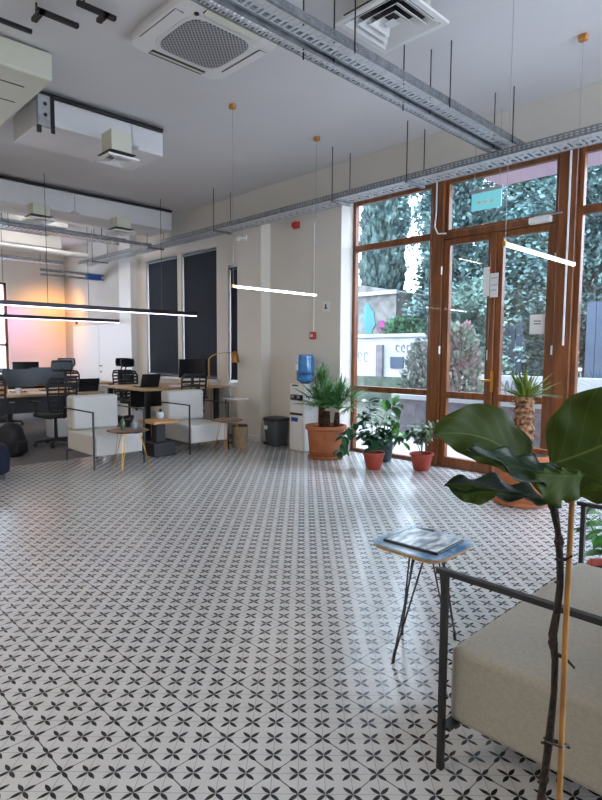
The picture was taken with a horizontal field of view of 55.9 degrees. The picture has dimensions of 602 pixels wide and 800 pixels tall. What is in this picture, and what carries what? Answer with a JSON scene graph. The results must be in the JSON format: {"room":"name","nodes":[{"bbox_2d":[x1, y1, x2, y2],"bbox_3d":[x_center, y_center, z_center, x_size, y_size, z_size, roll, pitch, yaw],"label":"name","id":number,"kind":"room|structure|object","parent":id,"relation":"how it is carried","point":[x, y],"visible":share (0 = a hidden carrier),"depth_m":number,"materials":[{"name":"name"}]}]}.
{"room":"open-plan office","nodes":[
{"label":"open-plan office","id":0,"kind":"room"},
{"bbox_2d":[0,249,65,368],"bbox_3d":[-10.023,-1.632,11.637,11.020,4.120,0.200,-4,7,-44],"label":"wall","id":1,"kind":"structure","parent":0,"point":[29,340],"depth_m":14.54,"materials":[{"name":"paint"}]},
{"bbox_2d":[0,282,8,381],"bbox_3d":[-8.259,-1.627,13.343,2.520,2.450,0.070,-4,7,-44],"label":"window","id":2,"kind":"structure","parent":1,"relation":"in","point":[1,283],"depth_m":14.17,"materials":[{"name":"brown wood"}]},
{"bbox_2d":[63,235,119,375],"bbox_3d":[-5.107,-1.783,13.944,0.012,4.100,3.347,-4,7,-44],"label":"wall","id":3,"kind":"structure","parent":0,"point":[106,292],"depth_m":13.90,"materials":[{"name":"grey paint"}]},
{"bbox_2d":[40,268,103,280],"bbox_3d":[-5.184,-2.844,12.902,1.440,0.155,0.160,-4,7,-44],"label":"pipe","id":4,"kind":"object","parent":3,"relation":"attached to","point":[88,276],"visible":1,"depth_m":12.91,"materials":[{"name":"grey metal"}]},
{"bbox_2d":[118,234,138,415],"bbox_3d":[-3.803,-1.667,12.513,0.150,4.120,0.530,-4,7,-44],"label":"wall pillar","id":5,"kind":"structure","parent":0,"point":[127,267],"depth_m":12.37,"materials":[{"name":"white paint"}]},
{"bbox_2d":[237,222,269,441],"bbox_3d":[-0.786,-1.093,9.418,0.200,3.520,0.610,-4,7,-44],"label":"wall pillar","id":6,"kind":"structure","parent":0,"point":[253,254],"depth_m":9.28,"materials":[{"name":"paint"}]},
{"bbox_2d":[0,367,581,426],"bbox_3d":[17.783,-0.724,31.360,50.800,0.400,100.000,-4,7,-44],"label":"ground","id":7,"kind":"structure","parent":0,"point":[363,407],"depth_m":15.24,"materials":[{"name":"grey concrete"}]},
{"bbox_2d":[359,196,411,290],"bbox_3d":[3.743,-8.007,25.946,2.494,15.239,2.590,-4,7,-44],"label":"cypress tree","id":8,"kind":"object","parent":7,"relation":"on","point":[384,269],"visible":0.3,"depth_m":25.29,"materials":[{"name":"green plant"}]},
{"bbox_2d":[357,333,426,405],"bbox_3d":[1.165,-1.083,18.990,0.520,2.150,8.440,-4,7,-44],"label":"wall","id":9,"kind":"structure","parent":7,"relation":"on","point":[380,357],"depth_m":17.37,"materials":[{"name":"white paint"}]},
{"bbox_2d":[379,316,427,333],"bbox_3d":[3.498,-1.368,19.025,2.522,2.954,2.522,-4,7,-44],"label":"shrub","id":10,"kind":"object","parent":7,"relation":"on","point":[395,326],"visible":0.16,"depth_m":18.55,"materials":[{"name":"green plant"}]},
{"bbox_2d":[399,339,427,388],"bbox_3d":[2.973,-0.498,13.994,1.046,2.036,1.150,-4,7,-44],"label":"shrub","id":11,"kind":"object","parent":7,"relation":"on","point":[418,351],"visible":0.46,"depth_m":13.82,"materials":[{"name":"green plant"}]},
{"bbox_2d":[356,424,472,459],"bbox_3d":[0.383,0.689,10.951,2.680,0.230,65.000,-4,7,-44],"label":"terrace","id":12,"kind":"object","parent":7,"relation":"on","point":[399,449],"visible":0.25,"depth_m":8.94,"materials":[{"name":"stone"}]},
{"bbox_2d":[396,399,540,448],"bbox_3d":[12.778,1.266,-0.491,0.320,0.650,31.300,-4,7,-44],"label":"parapet","id":13,"kind":"object","parent":12,"relation":"on","point":[413,411],"visible":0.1,"depth_m":10.19,"materials":[{"name":"grey concrete"}]},
{"bbox_2d":[391,394,541,408],"bbox_3d":[12.766,0.900,-0.500,0.410,0.080,31.350,-4,7,-44],"label":"cap","id":14,"kind":"object","parent":13,"relation":"on","point":[402,396],"visible":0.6,"depth_m":9.56,"materials":[{"name":"grey stone"}]},
{"bbox_2d":[407,256,426,294],"bbox_3d":[7.060,-4.131,29.416,4.544,6.982,4.904,0,5,-3],"label":"evergreen tree","id":15,"kind":"object","parent":7,"relation":"on","point":[422,280],"visible":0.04,"depth_m":28.81,"materials":[{"name":"green plant"}]},
{"bbox_2d":[423,201,460,294],"bbox_3d":[6.083,-7.804,23.606,2.054,15.247,2.056,-1,5,-21],"label":"cypress tree","id":16,"kind":"object","parent":7,"relation":"on","point":[425,265],"visible":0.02,"depth_m":23.59,"materials":[{"name":"green plant"}]},
{"bbox_2d":[396,265,528,384],"bbox_3d":[4.308,-1.300,14.572,3.624,4.615,3.511,3,6,31],"label":"evergreen tree","id":17,"kind":"object","parent":7,"relation":"on","point":[469,303],"visible":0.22,"depth_m":14.13,"materials":[{"name":"green wood"}]},
{"bbox_2d":[449,319,484,392],"bbox_3d":[3.181,-0.452,11.476,1.164,2.360,1.141,-4,7,-44],"label":"shrub","id":18,"kind":"object","parent":7,"relation":"on","point":[462,335],"visible":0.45,"depth_m":11.20,"materials":[{"name":"green plant"}]},
{"bbox_2d":[390,178,545,375],"bbox_3d":[5.503,-6.620,18.113,5.477,13.784,5.658,-2,5,-31],"label":"evergreen tree","id":19,"kind":"object","parent":7,"relation":"on","point":[475,257],"visible":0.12,"depth_m":17.66,"materials":[{"name":"green plant"}]},
{"bbox_2d":[502,325,522,375],"bbox_3d":[5.119,-0.840,15.416,0.040,2.300,1.750,-4,7,-44],"label":"fence","id":20,"kind":"object","parent":7,"relation":"on","point":[519,330],"visible":0.14,"depth_m":14.88,"materials":[{"name":"metal"}]},
{"bbox_2d":[459,178,582,377],"bbox_3d":[8.803,-8.319,21.425,6.483,16.663,6.094,1,5,7],"label":"evergreen tree","id":21,"kind":"object","parent":7,"relation":"on","point":[522,184],"visible":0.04,"depth_m":20.63,"materials":[{"name":"green plant"}]},
{"bbox_2d":[456,374,601,396],"bbox_3d":[7.926,0.345,8.558,0.273,1.100,13.100,-4,7,-44],"label":"wall","id":22,"kind":"structure","parent":7,"relation":"on","point":[583,384],"depth_m":11.52,"materials":[{"name":"grey paint"}]},
{"bbox_2d":[503,164,601,377],"bbox_3d":[8.034,-6.202,15.216,5.512,13.456,5.738,0,5,2],"label":"evergreen tree","id":23,"kind":"object","parent":7,"relation":"on","point":[592,256],"visible":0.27,"depth_m":15.15,"materials":[{"name":"green plant"}]},
{"bbox_2d":[584,301,601,377],"bbox_3d":[10.437,-0.415,8.225,0.040,2.700,11.985,-4,7,-44],"label":"fence","id":24,"kind":"object","parent":7,"relation":"on","point":[593,348],"visible":0.54,"depth_m":12.32,"materials":[{"name":"metal"}]},
{"bbox_2d":[0,412,601,799],"bbox_3d":[-3.125,1.105,4.750,11.020,0.120,20.000,-4,7,-44],"label":"floor","id":25,"kind":"structure","parent":0,"point":[204,624],"depth_m":3.06,"materials":[{"name":"tile"}]},
{"bbox_2d":[0,443,9,479],"bbox_3d":[-3.646,0.696,6.447,0.560,0.410,0.560,-4,7,-44],"label":"ottoman","id":26,"kind":"object","parent":25,"relation":"on","point":[4,451],"visible":1,"depth_m":6.40,"materials":[{"name":"blue fabric"}]},
{"bbox_2d":[0,376,14,422],"bbox_3d":[-4.491,0.199,8.148,0.690,1.110,0.694,-2,5,-27],"label":"office chair","id":27,"kind":"object","parent":25,"relation":"on","point":[3,418],"visible":0.78,"depth_m":8.03,"materials":[{"name":"black plastic"}]},
{"bbox_2d":[0,420,27,456],"bbox_3d":[-4.023,0.525,7.896,0.370,0.507,0.340,2,5,17],"label":"bean bag","id":28,"kind":"object","parent":25,"relation":"on","point":[12,435],"visible":0.94,"depth_m":7.78,"materials":[{"name":"black"}]},
{"bbox_2d":[0,387,104,414],"bbox_3d":[-4.731,0.256,9.448,2.350,0.780,1.550,-4,7,-44],"label":"office desk","id":29,"kind":"object","parent":25,"relation":"on","point":[22,405],"visible":0.48,"depth_m":9.53,"materials":[{"name":"brown wood"}]},
{"bbox_2d":[2,369,34,392],"bbox_3d":[-4.682,-0.322,9.389,0.500,0.380,0.190,-4,7,-44],"label":"monitor","id":30,"kind":"object","parent":29,"relation":"on","point":[17,378],"visible":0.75,"depth_m":9.35,"materials":[{"name":"black plastic"}]},
{"bbox_2d":[30,367,63,390],"bbox_3d":[-4.414,-0.369,9.857,0.560,0.400,0.190,-4,7,-44],"label":"monitor","id":31,"kind":"object","parent":29,"relation":"on","point":[42,374],"visible":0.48,"depth_m":9.78,"materials":[{"name":"black plastic"}]},
{"bbox_2d":[72,378,99,391],"bbox_3d":[-3.657,-0.260,9.661,0.340,0.225,0.321,-4,7,-44],"label":"laptop","id":32,"kind":"object","parent":29,"relation":"on","point":[89,384],"visible":1,"depth_m":9.57,"materials":[{"name":"black plastic"}]},
{"bbox_2d":[29,360,77,448],"bbox_3d":[-3.784,0.045,8.755,0.694,1.325,0.690,4,6,40],"label":"office chair","id":33,"kind":"object","parent":25,"relation":"on","point":[63,366],"visible":0.84,"depth_m":8.55,"materials":[{"name":"black plastic"}]},
{"bbox_2d":[46,418,68,436],"bbox_3d":[-4.127,0.460,9.812,0.440,0.320,0.320,-4,7,-44],"label":"drawer unit","id":34,"kind":"object","parent":25,"relation":"on","point":[63,429],"visible":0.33,"depth_m":9.65,"materials":[{"name":"white paint"}]},
{"bbox_2d":[6,380,112,419],"bbox_3d":[-5.540,-0.008,12.594,2.400,0.780,1.500,-4,7,-44],"label":"office desk","id":35,"kind":"object","parent":25,"relation":"on","point":[100,381],"visible":0.16,"depth_m":12.41,"materials":[{"name":"brown wood"}]},
{"bbox_2d":[12,362,38,368],"bbox_3d":[-5.953,-0.601,12.256,0.540,0.450,0.190,-4,7,-44],"label":"monitor","id":36,"kind":"object","parent":35,"relation":"on","point":[15,365],"visible":0.36,"depth_m":12.19,"materials":[{"name":"black plastic"}]},
{"bbox_2d":[73,323,120,414],"bbox_3d":[-4.955,-0.765,13.786,0.099,2.100,2.760,-4,7,-44],"label":"door","id":37,"kind":"structure","parent":25,"relation":"on","point":[96,347],"depth_m":13.73,"materials":[{"name":"white paint"}]},
{"bbox_2d":[63,393,144,469],"bbox_3d":[-2.610,0.383,7.519,0.700,0.870,0.899,-4,7,-44],"label":"armchair","id":38,"kind":"object","parent":25,"relation":"on","point":[90,416],"visible":0.96,"depth_m":7.47,"materials":[{"name":"fabric"}]},
{"bbox_2d":[112,358,133,422],"bbox_3d":[-3.627,-0.217,11.947,0.690,1.325,0.694,-4,7,-44],"label":"office chair","id":39,"kind":"object","parent":25,"relation":"on","point":[117,360],"visible":0.39,"depth_m":11.98,"materials":[{"name":"black plastic"}]},
{"bbox_2d":[117,358,137,426],"bbox_3d":[-3.291,-0.162,11.299,0.694,1.325,0.690,4,6,34],"label":"office chair","id":40,"kind":"object","parent":25,"relation":"on","point":[124,362],"visible":0.57,"depth_m":11.36,"materials":[{"name":"black plastic"}]},
{"bbox_2d":[107,427,150,474],"bbox_3d":[-2.114,0.614,7.009,0.478,0.501,0.511,-4,7,-44],"label":"side table","id":41,"kind":"object","parent":25,"relation":"on","point":[139,430],"visible":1,"depth_m":6.91,"materials":[{"name":"brown wood"}]},
{"bbox_2d":[138,418,178,457],"bbox_3d":[-2.020,0.528,8.052,0.400,0.500,0.440,-4,7,-44],"label":"pedestal table","id":42,"kind":"object","parent":25,"relation":"on","point":[158,446],"visible":0.91,"depth_m":7.96,"materials":[{"name":"black metal"}]},
{"bbox_2d":[101,382,224,440],"bbox_3d":[-2.459,0.171,10.157,1.600,0.860,1.500,-4,7,-44],"label":"office desk","id":43,"kind":"object","parent":25,"relation":"on","point":[147,397],"visible":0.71,"depth_m":9.78,"materials":[{"name":"brown wood"}]},
{"bbox_2d":[133,374,160,387],"bbox_3d":[-2.610,-0.332,9.627,0.340,0.225,0.321,-4,7,-44],"label":"laptop","id":44,"kind":"object","parent":43,"relation":"on","point":[148,380],"visible":1,"depth_m":9.53,"materials":[{"name":"black plastic"}]},
{"bbox_2d":[178,359,206,384],"bbox_3d":[-1.982,-0.509,10.332,0.600,0.470,0.190,-4,7,-44],"label":"monitor","id":45,"kind":"object","parent":43,"relation":"on","point":[186,366],"visible":0.84,"depth_m":10.27,"materials":[{"name":"black plastic"}]},
{"bbox_2d":[167,373,207,439],"bbox_3d":[-1.910,0.105,9.472,0.690,1.110,0.694,-4,7,-44],"label":"office chair","id":46,"kind":"object","parent":25,"relation":"on","point":[200,375],"visible":0.3,"depth_m":9.24,"materials":[{"name":"black plastic"}]},
{"bbox_2d":[158,389,228,454],"bbox_3d":[-1.617,0.301,8.553,0.700,0.875,0.839,-4,7,-44],"label":"armchair","id":47,"kind":"object","parent":25,"relation":"on","point":[185,406],"visible":0.82,"depth_m":8.48,"materials":[{"name":"fabric"}]},
{"bbox_2d":[211,418,243,456],"bbox_3d":[-1.039,0.526,8.150,0.440,0.501,0.471,-4,7,-44],"label":"side table","id":48,"kind":"object","parent":25,"relation":"on","point":[222,420],"visible":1,"depth_m":8.10,"materials":[{"name":"brown wood"}]},
{"bbox_2d":[232,424,247,448],"bbox_3d":[-0.938,0.554,8.707,0.244,0.352,0.244,-4,7,-44],"label":"wicker basket","id":49,"kind":"object","parent":25,"relation":"on","point":[243,428],"visible":0.93,"depth_m":8.62,"materials":[{"name":"brown wicker"}]},
{"bbox_2d":[263,416,289,446],"bbox_3d":[-0.390,0.487,8.943,0.350,0.455,0.350,-4,7,-44],"label":"waste bin","id":50,"kind":"object","parent":25,"relation":"on","point":[276,427],"visible":1,"depth_m":8.83,"materials":[{"name":"grey plastic"}]},
{"bbox_2d":[290,355,319,451],"bbox_3d":[0.041,0.038,8.484,0.375,1.430,0.320,-4,7,-44],"label":"water cooler","id":51,"kind":"object","parent":25,"relation":"on","point":[299,417],"visible":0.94,"depth_m":8.37,"materials":[{"name":"white plastic"}]},
{"bbox_2d":[294,355,313,383],"bbox_3d":[0.064,-0.462,8.462,0.263,0.430,0.263,-4,7,-44],"label":"water bottle","id":52,"kind":"object","parent":51,"relation":"on","point":[304,366],"depth_m":8.35,"materials":[{"name":"blue plastic"}]},
{"bbox_2d":[293,363,365,459],"bbox_3d":[0.365,0.143,7.771,1.232,1.342,0.987,4,6,36],"label":"potted plant","id":53,"kind":"object","parent":25,"relation":"on","point":[322,435],"visible":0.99,"depth_m":7.71,"materials":[{"name":"green plant"}]},
{"bbox_2d":[333,394,409,469],"bbox_3d":[0.878,0.400,7.141,0.902,0.939,0.480,-1,5,-10],"label":"potted plant","id":54,"kind":"object","parent":25,"relation":"on","point":[373,458],"visible":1,"depth_m":7.10,"materials":[{"name":"green plant"}]},
{"bbox_2d":[366,411,396,461],"bbox_3d":[1.111,0.497,7.661,0.363,0.662,0.471,-4,7,-44],"label":"potted plant","id":55,"kind":"object","parent":25,"relation":"on","point":[388,454],"visible":0.35,"depth_m":7.61,"materials":[{"name":"green plant"}]},
{"bbox_2d":[389,420,437,470],"bbox_3d":[1.431,0.560,7.141,0.602,0.627,0.409,3,5,30],"label":"potted plant","id":56,"kind":"object","parent":25,"relation":"on","point":[421,460],"visible":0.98,"depth_m":7.04,"materials":[{"name":"green plant"}]},
{"bbox_2d":[374,526,472,662],"bbox_3d":[0.601,0.970,2.882,0.566,0.504,0.400,-4,7,-44],"label":"side table","id":57,"kind":"object","parent":25,"relation":"on","point":[420,556],"visible":0.66,"depth_m":2.76,"materials":[{"name":"metal"}]},
{"bbox_2d":[383,527,463,555],"bbox_3d":[0.619,0.710,2.872,0.305,0.014,0.270,5,6,42],"label":"magazine","id":58,"kind":"object","parent":57,"relation":"on","point":[425,541],"visible":1,"depth_m":2.85,"materials":[{"name":"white paper"}]},
{"bbox_2d":[433,387,601,799],"bbox_3d":[0.406,0.673,0.981,0.422,1.402,0.309,-3,6,-35],"label":"fiddle leaf fig","id":59,"kind":"object","parent":25,"relation":"on","point":[483,433],"visible":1,"depth_m":0.97,"materials":[{"name":"plant"}]},
{"bbox_2d":[436,501,601,795],"bbox_3d":[1.246,0.887,2.104,1.303,0.800,0.911,-4,7,-44],"label":"armchair","id":60,"kind":"object","parent":25,"relation":"on","point":[501,688],"visible":1,"depth_m":1.90,"materials":[{"name":"grey fabric"}]},
{"bbox_2d":[492,369,562,507],"bbox_3d":[2.199,0.341,5.550,0.693,1.335,0.689,-4,7,-44],"label":"potted plant","id":61,"kind":"object","parent":25,"relation":"on","point":[523,419],"visible":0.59,"depth_m":5.45,"materials":[{"name":"plant"}]},
{"bbox_2d":[574,507,601,567],"bbox_3d":[1.851,0.912,3.380,0.444,0.549,0.407,2,5,17],"label":"potted plant","id":62,"kind":"object","parent":25,"relation":"on","point":[596,540],"visible":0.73,"depth_m":3.40,"materials":[{"name":"green plant"}]},
{"bbox_2d":[0,0,601,249],"bbox_3d":[-3.037,-3.154,4.320,11.400,0.200,20.200,-4,7,-44],"label":"ceiling","id":63,"kind":"structure","parent":0,"point":[283,100],"depth_m":5.77,"materials":[{"name":"paint"}]},
{"bbox_2d":[0,17,31,33],"bbox_3d":[-2.343,-3.010,4.451,0.440,0.100,0.030,-4,7,-44],"label":"bracket","id":64,"kind":"object","parent":63,"relation":"attached to","point":[2,20],"visible":1,"depth_m":4.51,"materials":[{"name":"black metal"}]},
{"bbox_2d":[0,36,51,125],"bbox_3d":[-4.290,-2.946,4.655,3.550,0.244,2.300,-4,7,-44],"label":"duct","id":65,"kind":"object","parent":63,"relation":"attached to","point":[25,70],"visible":1,"depth_m":5.02,"materials":[{"name":"beige plastic"}]},
{"bbox_2d":[0,230,60,249],"bbox_3d":[-6.670,-3.253,10.851,3.900,0.280,0.600,-4,7,-44],"label":"duct","id":66,"kind":"object","parent":63,"relation":"hanging from","point":[11,237],"visible":0.55,"depth_m":11.58,"materials":[{"name":"metal"}]},
{"bbox_2d":[0,254,62,265],"bbox_3d":[-7.412,-3.245,10.825,5.600,0.740,0.312,-4,7,-44],"label":"cable tray","id":67,"kind":"object","parent":63,"relation":"hanging from","point":[4,257],"visible":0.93,"depth_m":12.28,"materials":[{"name":"black metal"}]},
{"bbox_2d":[0,213,67,235],"bbox_3d":[-5.157,-3.243,10.229,1.500,0.220,1.000,-4,7,-44],"label":"duct","id":68,"kind":"object","parent":63,"relation":"hanging from","point":[9,217],"visible":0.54,"depth_m":10.21,"materials":[{"name":"white metal"}]},
{"bbox_2d":[0,242,88,258],"bbox_3d":[-6.261,-2.904,10.299,4.880,0.120,0.120,-4,7,-44],"label":"ceiling pipe","id":69,"kind":"object","parent":63,"relation":"hanging from","point":[7,246],"visible":1,"depth_m":11.32,"materials":[{"name":"metal"}]},
{"bbox_2d":[31,2,78,28],"bbox_3d":[-1.927,-2.995,4.425,0.320,0.120,0.180,-4,7,-44],"label":"bracket","id":70,"kind":"object","parent":63,"relation":"attached to","point":[39,13],"visible":1,"depth_m":4.36,"materials":[{"name":"black metal"}]},
{"bbox_2d":[0,236,119,322],"bbox_3d":[-5.502,-2.628,11.277,4.100,2.018,0.060,-4,7,-44],"label":"pendant lamp","id":71,"kind":"object","parent":63,"relation":"hanging from","point":[1,315],"visible":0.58,"depth_m":11.78,"materials":[{"name":"black metal"}]},
{"bbox_2d":[0,212,126,244],"bbox_3d":[-5.349,-3.142,8.998,5.400,0.620,0.332,-4,7,-44],"label":"cable tray","id":72,"kind":"object","parent":63,"relation":"hanging from","point":[3,226],"visible":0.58,"depth_m":10.05,"materials":[{"name":"black metal"}]},
{"bbox_2d":[0,220,151,246],"bbox_3d":[-4.440,-2.641,8.460,4.900,0.053,0.056,-4,7,-44],"label":"ceiling pipe","id":73,"kind":"object","parent":63,"relation":"hanging from","point":[1,222],"visible":1,"depth_m":9.17,"materials":[{"name":"grey metal"}]},
{"bbox_2d":[0,175,171,236],"bbox_3d":[-4.960,-3.202,8.687,6.370,0.375,0.880,-4,7,-44],"label":"duct","id":74,"kind":"object","parent":63,"relation":"hanging from","point":[65,207],"visible":0.97,"depth_m":9.49,"materials":[{"name":"metal"}]},
{"bbox_2d":[22,202,55,224],"bbox_3d":[-4.046,-2.881,8.755,0.380,0.245,0.380,-4,7,-44],"label":"air diffuser","id":75,"kind":"object","parent":74,"relation":"attached to","point":[36,211],"visible":0.91,"depth_m":8.68,"materials":[{"name":"white paint"}]},
{"bbox_2d":[105,216,135,235],"bbox_3d":[-3.113,-3.002,9.797,0.380,0.245,0.380,-4,7,-44],"label":"air diffuser","id":76,"kind":"object","parent":74,"relation":"attached to","point":[122,225],"visible":1,"depth_m":9.73,"materials":[{"name":"white paint"}]},
{"bbox_2d":[13,91,162,170],"bbox_3d":[-2.417,-2.994,6.525,1.460,0.405,0.840,-4,7,-44],"label":"duct","id":77,"kind":"object","parent":63,"relation":"attached to","point":[46,123],"visible":0.88,"depth_m":6.22,"materials":[{"name":"metal"}]},
{"bbox_2d":[94,128,139,168],"bbox_3d":[-1.945,-2.661,5.993,0.340,0.285,0.340,-4,7,-44],"label":"air diffuser","id":78,"kind":"object","parent":77,"relation":"attached to","point":[116,144],"visible":1,"depth_m":5.93,"materials":[{"name":"white paint"}]},
{"bbox_2d":[76,0,116,23],"bbox_3d":[-1.588,-2.997,4.350,0.300,0.100,0.140,-4,7,-44],"label":"bracket","id":79,"kind":"object","parent":63,"relation":"attached to","point":[103,15],"visible":1,"depth_m":4.32,"materials":[{"name":"black metal"}]},
{"bbox_2d":[0,178,196,315],"bbox_3d":[-3.426,-2.442,9.049,4.150,1.998,0.060,-4,7,-44],"label":"pendant lamp","id":80,"kind":"object","parent":63,"relation":"hanging from","point":[2,302],"visible":1,"depth_m":9.12,"materials":[{"name":"black metal"}]},
{"bbox_2d":[131,0,276,78],"bbox_3d":[-0.812,-3.022,4.771,0.950,0.108,0.950,-4,7,-44],"label":"air conditioner","id":81,"kind":"object","parent":63,"relation":"attached to","point":[185,34],"visible":0.9,"depth_m":4.69,"materials":[{"name":"white paint"}]},
{"bbox_2d":[155,16,252,69],"bbox_3d":[-0.812,-2.986,4.774,0.670,0.005,0.670,-4,7,-44],"label":"grille","id":82,"kind":"object","parent":81,"relation":"attached to","point":[202,42],"depth_m":4.73,"materials":[{"name":"paint"}]},
{"bbox_2d":[231,254,316,295],"bbox_3d":[-0.306,-1.528,6.688,1.336,0.516,0.070,-4,7,-44],"label":"pendant lamp","id":83,"kind":"object","parent":63,"relation":"hanging from","point":[232,285],"depth_m":6.74,"materials":[{"name":"white paint"}]},
{"bbox_2d":[78,121,601,265],"bbox_3d":[0.407,-2.961,7.638,0.362,0.690,15.600,-4,7,-44],"label":"cable tray","id":84,"kind":"object","parent":63,"relation":"hanging from","point":[97,260],"visible":0.99,"depth_m":6.97,"materials":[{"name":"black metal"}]},
{"bbox_2d":[101,125,601,259],"bbox_3d":[0.219,-2.701,7.757,0.064,0.064,15.100,-4,7,-44],"label":"conduit pipe","id":85,"kind":"object","parent":84,"relation":"in","point":[601,125],"visible":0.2,"depth_m":6.54,"materials":[{"name":"grey metal"}]},
{"bbox_2d":[191,0,500,152],"bbox_3d":[-0.018,-2.711,3.977,6.000,0.590,0.114,-4,7,-44],"label":"cable tray","id":86,"kind":"object","parent":63,"relation":"hanging from","point":[207,4],"visible":0.92,"depth_m":4.24,"materials":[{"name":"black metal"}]},
{"bbox_2d":[228,0,524,150],"bbox_3d":[0.098,-2.721,3.858,6.100,0.550,0.212,-4,7,-44],"label":"cable tray","id":87,"kind":"object","parent":63,"relation":"hanging from","point":[253,7],"visible":0.98,"depth_m":4.27,"materials":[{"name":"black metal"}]},
{"bbox_2d":[335,0,448,53],"bbox_3d":[0.680,-2.910,4.222,0.600,0.225,0.600,-4,7,-44],"label":"ceiling vent","id":88,"kind":"object","parent":63,"relation":"in","point":[385,25],"visible":1,"depth_m":4.24,"materials":[{"name":"white metal"}]},
{"bbox_2d":[470,119,503,211],"bbox_3d":[2.075,-2.655,6.311,0.040,1.039,0.380,-4,7,-44],"label":"exit sign","id":89,"kind":"object","parent":63,"relation":"hanging from","point":[490,197],"visible":0.86,"depth_m":6.33,"materials":[{"name":"teal plastic"}]},
{"bbox_2d":[502,231,575,265],"bbox_3d":[1.845,-1.158,4.409,1.332,0.104,0.070,-4,7,-44],"label":"pendant lamp","id":90,"kind":"object","parent":63,"relation":"hanging from","point":[504,243],"depth_m":4.37,"materials":[{"name":"white paint"}]},
{"bbox_2d":[64,82,601,465],"bbox_3d":[0.759,-1.284,8.200,0.400,4.120,19.800,-4,7,-44],"label":"wall","id":91,"kind":"structure","parent":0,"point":[291,251],"depth_m":8.31,"materials":[{"name":"paint"}]},
{"bbox_2d":[147,256,178,374],"bbox_3d":[-2.823,-1.708,11.681,0.060,2.350,1.160,-4,7,-44],"label":"roller blind","id":92,"kind":"object","parent":91,"relation":"attached to","point":[163,328],"visible":0.76,"depth_m":11.68,"materials":[{"name":"fabric"}]},
{"bbox_2d":[183,248,216,376],"bbox_3d":[-1.895,-1.624,10.732,0.060,2.350,1.120,-4,7,-44],"label":"roller blind","id":93,"kind":"object","parent":91,"relation":"attached to","point":[200,267],"visible":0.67,"depth_m":10.69,"materials":[{"name":"fabric"}]},
{"bbox_2d":[230,266,237,379],"bbox_3d":[-0.982,-1.327,9.816,0.060,1.980,0.740,-4,7,-44],"label":"roller blind","id":94,"kind":"object","parent":91,"relation":"attached to","point":[234,365],"visible":0.35,"depth_m":10.01,"materials":[{"name":"fabric"}]},
{"bbox_2d":[309,223,315,338],"bbox_3d":[0.181,-1.772,8.475,0.054,1.720,0.100,-4,7,-44],"label":"fire alarm call point","id":95,"kind":"object","parent":91,"relation":"attached to","point":[312,334],"visible":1,"depth_m":8.48,"materials":[{"name":"red plastic"}]},
{"bbox_2d":[350,184,432,459],"bbox_3d":[1.249,-1.005,7.891,0.080,3.620,1.360,-4,7,-44],"label":"window","id":96,"kind":"structure","parent":91,"relation":"attached to","point":[357,248],"depth_m":8.05,"materials":[{"name":"brown wood"}]},
{"bbox_2d":[437,232,496,472],"bbox_3d":[2.049,-0.562,7.029,0.122,2.870,0.727,-4,7,-44],"label":"door","id":97,"kind":"structure","parent":91,"relation":"attached to","point":[445,394],"depth_m":7.12,"materials":[{"name":"brown wood"}]},
{"bbox_2d":[483,267,498,296],"bbox_3d":[2.238,-1.392,6.701,0.008,0.360,0.190,-4,7,-44],"label":"paper notices","id":98,"kind":"object","parent":97,"relation":"attached to","point":[488,278],"visible":1,"depth_m":6.70,"materials":[{"name":"white paper"}]},
{"bbox_2d":[444,153,560,239],"bbox_3d":[2.337,-2.344,6.662,0.130,0.735,1.415,-4,7,-44],"label":"window","id":99,"kind":"structure","parent":91,"relation":"attached to","point":[556,157],"depth_m":6.68,"materials":[{"name":"brown wood"}]},
{"bbox_2d":[528,212,562,224],"bbox_3d":[2.674,-1.981,6.199,0.070,0.082,0.360,-4,7,-44],"label":"door closer","id":100,"kind":"object","parent":99,"relation":"attached to","point":[546,218],"depth_m":6.21,"materials":[{"name":"white paint"}]},
{"bbox_2d":[481,223,557,472],"bbox_3d":[2.494,-0.519,6.539,0.171,2.870,0.808,-4,7,-44],"label":"door","id":101,"kind":"structure","parent":91,"relation":"attached to","point":[495,375],"depth_m":6.40,"materials":[{"name":"brown wood"}]},
{"bbox_2d":[529,314,544,333],"bbox_3d":[2.662,-0.853,6.399,0.005,0.220,0.170,-4,7,-44],"label":"paper sheet","id":102,"kind":"object","parent":101,"relation":"attached to","point":[537,322],"visible":1,"depth_m":6.40,"materials":[{"name":"white paper"}]},
{"bbox_2d":[562,150,572,344],"bbox_3d":[2.840,-1.621,6.057,0.022,2.070,0.022,-2,5,-22],"label":"conduit pipe","id":103,"kind":"object","parent":91,"relation":"attached to","point":[570,167],"visible":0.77,"depth_m":6.05,"materials":[{"name":"white paint"}]},
{"bbox_2d":[569,143,601,396],"bbox_3d":[3.889,-0.766,5.193,0.080,3.620,2.675,-4,7,-44],"label":"window","id":104,"kind":"structure","parent":91,"relation":"attached to","point":[583,209],"depth_m":6.04,"materials":[{"name":"brown wood"}]},
{"label":"outside","id":105,"kind":"structure","parent":0,"visible":0},
{"bbox_2d":[484,151,601,184],"bbox_3d":[6.654,-2.659,3.404,0.850,0.120,11.900,-4,7,-44],"label":"canopy","id":106,"kind":"object","parent":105,"point":[595,158],"visible":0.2,"depth_m":7.35,"materials":[{"name":"pink paint"}]},
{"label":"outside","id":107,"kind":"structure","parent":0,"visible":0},
{"bbox_2d":[358,285,426,334],"bbox_3d":[2.239,-2.915,23.945,3.150,4.800,6.600,-4,7,-44],"label":"stone wall","id":108,"kind":"structure","parent":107,"point":[376,306],"depth_m":21.25,"materials":[{"name":"grey"}]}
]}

